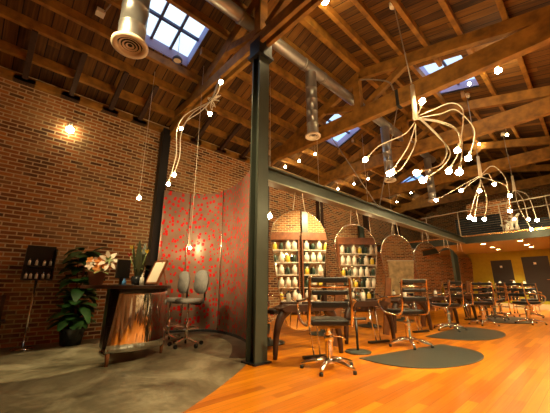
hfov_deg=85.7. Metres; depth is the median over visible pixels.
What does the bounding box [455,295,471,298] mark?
console shelf
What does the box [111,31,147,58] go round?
diffuser
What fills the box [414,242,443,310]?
mirror
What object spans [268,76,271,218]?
bulb
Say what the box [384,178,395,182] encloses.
diffuser
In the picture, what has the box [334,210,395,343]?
station
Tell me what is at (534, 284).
chair
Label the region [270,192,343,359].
station
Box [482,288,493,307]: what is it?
chair back
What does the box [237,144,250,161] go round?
beam
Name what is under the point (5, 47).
beam
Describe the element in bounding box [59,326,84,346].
pot
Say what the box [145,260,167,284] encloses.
frame
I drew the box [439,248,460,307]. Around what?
mirror
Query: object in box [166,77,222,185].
chandelier
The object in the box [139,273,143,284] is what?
soap bottle
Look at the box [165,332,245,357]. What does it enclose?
trim
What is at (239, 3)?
beam
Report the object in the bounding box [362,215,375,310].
wall column
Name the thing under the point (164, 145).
wall column
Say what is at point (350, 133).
window
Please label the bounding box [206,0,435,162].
ventilation duct
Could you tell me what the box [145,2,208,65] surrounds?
window
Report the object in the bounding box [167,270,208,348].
chair
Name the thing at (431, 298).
console shelf
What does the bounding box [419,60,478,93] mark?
window
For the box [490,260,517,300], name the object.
door
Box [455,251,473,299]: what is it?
mirror
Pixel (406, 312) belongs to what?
chair
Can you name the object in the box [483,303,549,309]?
trim
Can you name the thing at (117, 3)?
beam
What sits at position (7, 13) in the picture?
beam
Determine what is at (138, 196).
pendant bulb
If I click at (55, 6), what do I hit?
beam
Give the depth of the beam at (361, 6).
6.74 m
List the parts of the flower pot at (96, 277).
pot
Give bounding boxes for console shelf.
[273,304,335,311]
[347,300,389,306]
[391,298,426,302]
[429,296,454,300]
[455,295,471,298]
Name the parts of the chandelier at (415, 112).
arm, chain, arm, arm, stem, bulb, bulb, bulb, arm, arm, arm, arm, arm, arm, bulb, bulb, bulb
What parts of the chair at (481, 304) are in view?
frame, seat, leg, frame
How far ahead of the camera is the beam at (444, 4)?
6.47 m
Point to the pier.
(491, 210)
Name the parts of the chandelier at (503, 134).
chain, stem, arm, arm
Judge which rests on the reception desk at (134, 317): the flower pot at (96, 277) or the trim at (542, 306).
the flower pot at (96, 277)
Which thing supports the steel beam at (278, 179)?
attached to the steel post
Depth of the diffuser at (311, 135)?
6.38 m
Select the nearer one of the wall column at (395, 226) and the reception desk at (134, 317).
the reception desk at (134, 317)
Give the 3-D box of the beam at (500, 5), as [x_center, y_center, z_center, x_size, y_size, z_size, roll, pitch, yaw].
[5.749,-3.208,6.868,22.300,0.190,0.085,14,-20,-41]
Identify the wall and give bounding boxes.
[0,66,420,347]
[418,180,549,306]
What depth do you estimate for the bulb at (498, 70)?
6.75 m
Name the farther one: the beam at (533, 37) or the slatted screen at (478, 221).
the slatted screen at (478, 221)
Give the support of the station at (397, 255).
on the floor at (513, 375)
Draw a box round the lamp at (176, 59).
[172,37,182,64]
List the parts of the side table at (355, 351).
post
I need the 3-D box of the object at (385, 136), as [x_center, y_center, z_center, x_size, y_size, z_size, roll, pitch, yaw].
[3.370,-1.586,8.901,0.338,1.740,0.338,14,-20,-41]
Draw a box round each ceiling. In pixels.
[0,0,479,218]
[308,0,549,180]
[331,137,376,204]
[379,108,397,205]
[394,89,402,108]
[412,236,549,253]
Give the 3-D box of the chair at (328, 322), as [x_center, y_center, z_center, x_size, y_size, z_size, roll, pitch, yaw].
[0.697,1.517,3.918,0.822,1.133,0.719,0,-15,2]
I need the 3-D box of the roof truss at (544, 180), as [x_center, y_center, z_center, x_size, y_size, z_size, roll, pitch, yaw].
[10.353,-1.180,12.968,0.170,1.977,10.878,14,-20,-41]
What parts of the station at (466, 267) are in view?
leg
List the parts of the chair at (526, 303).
frame, seat, frame, armrest, leg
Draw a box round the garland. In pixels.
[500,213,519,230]
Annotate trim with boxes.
[0,67,419,220]
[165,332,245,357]
[377,226,549,246]
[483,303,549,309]
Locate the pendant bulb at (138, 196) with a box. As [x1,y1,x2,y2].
[137,73,154,199]
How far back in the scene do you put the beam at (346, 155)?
11.60 m
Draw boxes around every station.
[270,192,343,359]
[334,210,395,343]
[380,223,432,332]
[414,232,458,325]
[439,238,476,319]
[455,243,488,316]
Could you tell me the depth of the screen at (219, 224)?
7.05 m
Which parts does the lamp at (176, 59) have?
lamp shade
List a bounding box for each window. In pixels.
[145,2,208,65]
[325,120,359,147]
[401,175,423,182]
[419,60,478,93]
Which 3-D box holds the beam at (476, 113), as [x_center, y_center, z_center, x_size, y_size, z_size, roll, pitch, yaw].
[9.113,-2.214,11.818,10.500,0.190,0.085,14,-20,-41]
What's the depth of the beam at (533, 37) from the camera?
6.41 m
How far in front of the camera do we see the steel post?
4.57 m
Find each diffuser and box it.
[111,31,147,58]
[305,131,320,140]
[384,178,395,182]
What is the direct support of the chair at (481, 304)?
on the floor at (513, 375)
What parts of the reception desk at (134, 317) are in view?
drawer, drawer, drawer, panel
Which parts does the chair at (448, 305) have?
armrest, frame, seat, leg, frame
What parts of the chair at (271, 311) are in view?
seat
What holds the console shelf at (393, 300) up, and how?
attached to the station at (397, 255)
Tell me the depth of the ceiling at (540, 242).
13.41 m
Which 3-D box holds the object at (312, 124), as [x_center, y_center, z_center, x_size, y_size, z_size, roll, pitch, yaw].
[0.818,-2.279,6.607,0.338,1.610,0.338,14,-20,-41]
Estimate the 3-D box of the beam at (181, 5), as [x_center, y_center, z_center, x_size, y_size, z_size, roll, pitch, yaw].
[2.881,-2.698,9.895,22.300,0.180,0.085,14,-20,-41]
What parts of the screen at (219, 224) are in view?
metal panel, seam post, metal panel, rail, seam post, metal panel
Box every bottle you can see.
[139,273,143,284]
[297,291,301,303]
[361,290,364,300]
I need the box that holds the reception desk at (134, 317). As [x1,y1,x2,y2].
[80,285,170,366]
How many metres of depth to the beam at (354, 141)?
11.33 m
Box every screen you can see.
[157,170,249,342]
[455,214,502,235]
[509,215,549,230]
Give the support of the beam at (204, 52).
attached to the ceiling at (13, 33)
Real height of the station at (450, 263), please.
2.664 m
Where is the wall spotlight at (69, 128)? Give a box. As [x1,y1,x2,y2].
[65,121,73,132]
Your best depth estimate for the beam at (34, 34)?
5.65 m
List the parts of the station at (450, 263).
leg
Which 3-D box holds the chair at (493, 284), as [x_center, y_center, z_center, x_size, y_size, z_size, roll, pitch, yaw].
[10.784,4.519,14.950,1.123,1.140,1.059,14,-20,-41]
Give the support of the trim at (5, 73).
attached to the wall at (61, 189)
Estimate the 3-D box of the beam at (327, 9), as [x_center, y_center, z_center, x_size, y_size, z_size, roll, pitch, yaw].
[4.045,-3.331,8.783,22.300,0.190,0.085,14,-20,-41]
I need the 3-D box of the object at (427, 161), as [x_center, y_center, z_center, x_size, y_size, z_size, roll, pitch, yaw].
[5.812,-1.007,11.120,0.338,1.690,0.338,14,-20,-41]
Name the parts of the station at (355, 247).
leg, leg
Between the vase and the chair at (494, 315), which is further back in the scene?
the chair at (494, 315)
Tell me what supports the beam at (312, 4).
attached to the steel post
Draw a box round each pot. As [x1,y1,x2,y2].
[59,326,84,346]
[85,251,116,284]
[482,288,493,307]
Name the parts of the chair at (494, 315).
seat, frame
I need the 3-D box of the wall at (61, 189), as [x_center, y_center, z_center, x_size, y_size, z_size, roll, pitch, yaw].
[0.910,1.370,10.962,22.900,5.220,0.300,14,-20,-41]
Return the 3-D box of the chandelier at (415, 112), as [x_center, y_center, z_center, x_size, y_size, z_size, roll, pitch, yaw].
[2.368,-2.115,5.449,1.900,3.748,0.903,-9,-18,31]
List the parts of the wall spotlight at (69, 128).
bulb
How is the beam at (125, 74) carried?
attached to the wall at (61, 189)
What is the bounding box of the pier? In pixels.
[466,198,514,232]
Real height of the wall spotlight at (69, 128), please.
0.264 m
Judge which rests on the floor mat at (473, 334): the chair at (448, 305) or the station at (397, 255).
the chair at (448, 305)
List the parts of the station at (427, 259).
leg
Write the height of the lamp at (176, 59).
0.700 m
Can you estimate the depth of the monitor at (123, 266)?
4.89 m
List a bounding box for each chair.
[167,270,208,348]
[267,294,284,346]
[296,276,358,376]
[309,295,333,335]
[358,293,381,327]
[378,279,433,349]
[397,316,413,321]
[426,281,467,331]
[461,282,499,325]
[477,283,509,320]
[482,284,497,307]
[483,285,514,316]
[504,282,547,324]
[513,283,544,317]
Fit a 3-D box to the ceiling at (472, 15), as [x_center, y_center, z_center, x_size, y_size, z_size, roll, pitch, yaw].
[6.146,-3.299,6.455,22.900,1.860,7.200,14,-20,-41]
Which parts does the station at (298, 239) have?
leg, leg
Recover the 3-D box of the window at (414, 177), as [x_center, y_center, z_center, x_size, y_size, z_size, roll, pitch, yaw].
[6.723,-1.369,14.452,1.500,0.630,1.000,14,-20,-41]
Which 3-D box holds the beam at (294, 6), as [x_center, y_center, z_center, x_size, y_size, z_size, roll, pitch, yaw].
[0.243,-3.161,4.794,0.070,0.220,9.200,14,-20,-41]
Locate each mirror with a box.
[270,210,326,330]
[334,224,376,321]
[380,235,413,307]
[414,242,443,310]
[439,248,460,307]
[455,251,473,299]
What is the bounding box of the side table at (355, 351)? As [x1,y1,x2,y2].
[345,317,371,354]
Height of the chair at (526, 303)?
1.133 m
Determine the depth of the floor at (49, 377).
3.41 m
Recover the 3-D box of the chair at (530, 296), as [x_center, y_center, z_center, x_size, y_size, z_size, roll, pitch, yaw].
[9.832,3.663,11.770,0.420,1.120,0.663,11,-19,-36]
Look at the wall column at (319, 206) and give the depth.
11.62 m
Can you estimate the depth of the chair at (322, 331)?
6.51 m
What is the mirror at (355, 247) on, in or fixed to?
attached to the station at (355, 247)
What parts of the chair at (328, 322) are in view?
armrest, frame, leg, leg, seat plate, seat, leg, leg, frame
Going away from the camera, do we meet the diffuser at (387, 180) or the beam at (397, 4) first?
the beam at (397, 4)
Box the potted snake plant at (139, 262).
[127,241,148,284]
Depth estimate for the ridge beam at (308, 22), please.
7.33 m
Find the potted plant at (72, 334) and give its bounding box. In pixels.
[45,247,107,346]
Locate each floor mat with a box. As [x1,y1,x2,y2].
[359,344,483,368]
[425,327,505,340]
[486,316,535,323]
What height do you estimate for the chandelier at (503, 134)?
3.482 m
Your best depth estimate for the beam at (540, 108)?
8.66 m
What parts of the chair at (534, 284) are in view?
seat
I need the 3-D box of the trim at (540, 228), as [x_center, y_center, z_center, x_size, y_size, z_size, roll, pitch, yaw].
[8.565,0.906,10.649,0.200,0.070,10.800,14,-20,-41]
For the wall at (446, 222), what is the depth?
15.73 m
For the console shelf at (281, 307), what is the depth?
4.55 m
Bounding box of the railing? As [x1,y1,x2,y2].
[421,194,549,239]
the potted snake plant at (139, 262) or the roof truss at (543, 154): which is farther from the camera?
the roof truss at (543, 154)
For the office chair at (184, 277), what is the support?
on the floor at (49, 377)
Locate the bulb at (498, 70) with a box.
[495,66,501,73]
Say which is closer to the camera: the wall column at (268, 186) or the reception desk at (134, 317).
the reception desk at (134, 317)
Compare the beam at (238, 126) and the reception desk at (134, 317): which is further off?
the beam at (238, 126)
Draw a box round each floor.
[0,333,245,412]
[182,306,549,412]
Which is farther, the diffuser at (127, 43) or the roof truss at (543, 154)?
the roof truss at (543, 154)
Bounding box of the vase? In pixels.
[144,265,152,284]
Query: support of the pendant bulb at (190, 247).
hanging from the ceiling at (13, 33)
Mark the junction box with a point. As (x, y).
(99, 12)
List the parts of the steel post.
plate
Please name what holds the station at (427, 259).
on the floor at (513, 375)
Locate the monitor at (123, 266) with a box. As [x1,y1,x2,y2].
[114,259,130,284]
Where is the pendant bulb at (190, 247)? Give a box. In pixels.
[188,68,203,248]
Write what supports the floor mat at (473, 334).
on the floor at (513, 375)
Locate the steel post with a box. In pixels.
[241,36,273,366]
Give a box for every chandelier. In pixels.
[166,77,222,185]
[363,2,474,182]
[434,93,511,221]
[500,132,538,230]
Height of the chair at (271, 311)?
1.133 m
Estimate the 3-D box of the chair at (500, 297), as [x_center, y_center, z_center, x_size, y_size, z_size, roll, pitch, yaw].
[8.097,3.377,10.744,0.822,1.133,0.719,4,-16,-13]
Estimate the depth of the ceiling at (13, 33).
7.13 m
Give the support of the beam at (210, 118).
attached to the wall at (61, 189)
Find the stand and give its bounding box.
[9,245,57,351]
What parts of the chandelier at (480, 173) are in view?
arm, chain, arm, stem, arm, arm, arm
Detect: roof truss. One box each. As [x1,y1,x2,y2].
[361,136,549,201]
[393,164,549,213]
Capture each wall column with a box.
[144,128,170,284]
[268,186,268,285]
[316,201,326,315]
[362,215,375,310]
[394,224,400,235]
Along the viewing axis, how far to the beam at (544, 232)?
10.98 m
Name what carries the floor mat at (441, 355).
on the floor at (513, 375)
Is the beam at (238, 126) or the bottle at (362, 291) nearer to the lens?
the bottle at (362, 291)
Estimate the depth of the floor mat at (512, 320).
9.13 m
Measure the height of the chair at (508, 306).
1.120 m
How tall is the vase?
0.330 m
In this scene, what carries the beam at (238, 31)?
attached to the wall at (61, 189)
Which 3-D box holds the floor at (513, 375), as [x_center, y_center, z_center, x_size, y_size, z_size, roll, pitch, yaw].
[4.709,2.825,6.373,22.300,0.100,10.800,14,-20,-41]
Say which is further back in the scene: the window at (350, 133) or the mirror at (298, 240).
the window at (350, 133)
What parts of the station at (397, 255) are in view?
leg, leg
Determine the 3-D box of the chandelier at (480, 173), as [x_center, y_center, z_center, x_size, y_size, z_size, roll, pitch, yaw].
[5.218,-1.372,8.114,1.689,3.718,0.773,-4,-16,15]
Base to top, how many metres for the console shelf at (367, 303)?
0.100 m
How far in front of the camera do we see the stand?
5.31 m
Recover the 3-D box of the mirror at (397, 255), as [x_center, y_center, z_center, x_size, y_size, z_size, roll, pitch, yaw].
[3.149,1.699,7.493,1.124,2.004,0.024,6,-17,-22]
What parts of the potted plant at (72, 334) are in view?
stem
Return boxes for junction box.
[95,4,110,18]
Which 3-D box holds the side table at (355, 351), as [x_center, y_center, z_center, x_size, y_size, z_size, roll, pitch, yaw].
[1.323,2.071,4.789,0.420,0.522,0.420,14,-20,-41]
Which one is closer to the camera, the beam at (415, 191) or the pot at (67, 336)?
the pot at (67, 336)
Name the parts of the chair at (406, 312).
armrest, frame, leg, seat, leg, leg, frame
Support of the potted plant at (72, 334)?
on the floor at (49, 377)
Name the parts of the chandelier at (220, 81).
arm, arm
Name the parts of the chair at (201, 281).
seat, arm, backrest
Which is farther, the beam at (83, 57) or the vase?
the beam at (83, 57)
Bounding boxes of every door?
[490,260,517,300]
[521,256,549,300]
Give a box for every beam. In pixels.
[0,4,435,211]
[0,39,425,217]
[13,29,37,87]
[31,0,298,132]
[60,52,87,103]
[101,71,128,116]
[104,0,122,9]
[131,85,158,126]
[165,0,458,192]
[166,0,310,125]
[169,0,291,140]
[189,112,216,145]
[190,0,324,113]
[200,47,325,125]
[215,123,241,154]
[232,0,474,189]
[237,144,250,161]
[268,5,549,166]
[268,166,465,243]
[275,0,487,184]
[315,85,549,185]
[319,3,499,183]
[338,149,400,183]
[350,0,510,181]
[351,138,413,176]
[377,229,549,251]
[389,0,442,66]
[413,190,444,206]
[437,0,541,175]
[460,91,525,179]
[495,0,549,145]
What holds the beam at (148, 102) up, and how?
attached to the wall at (61, 189)

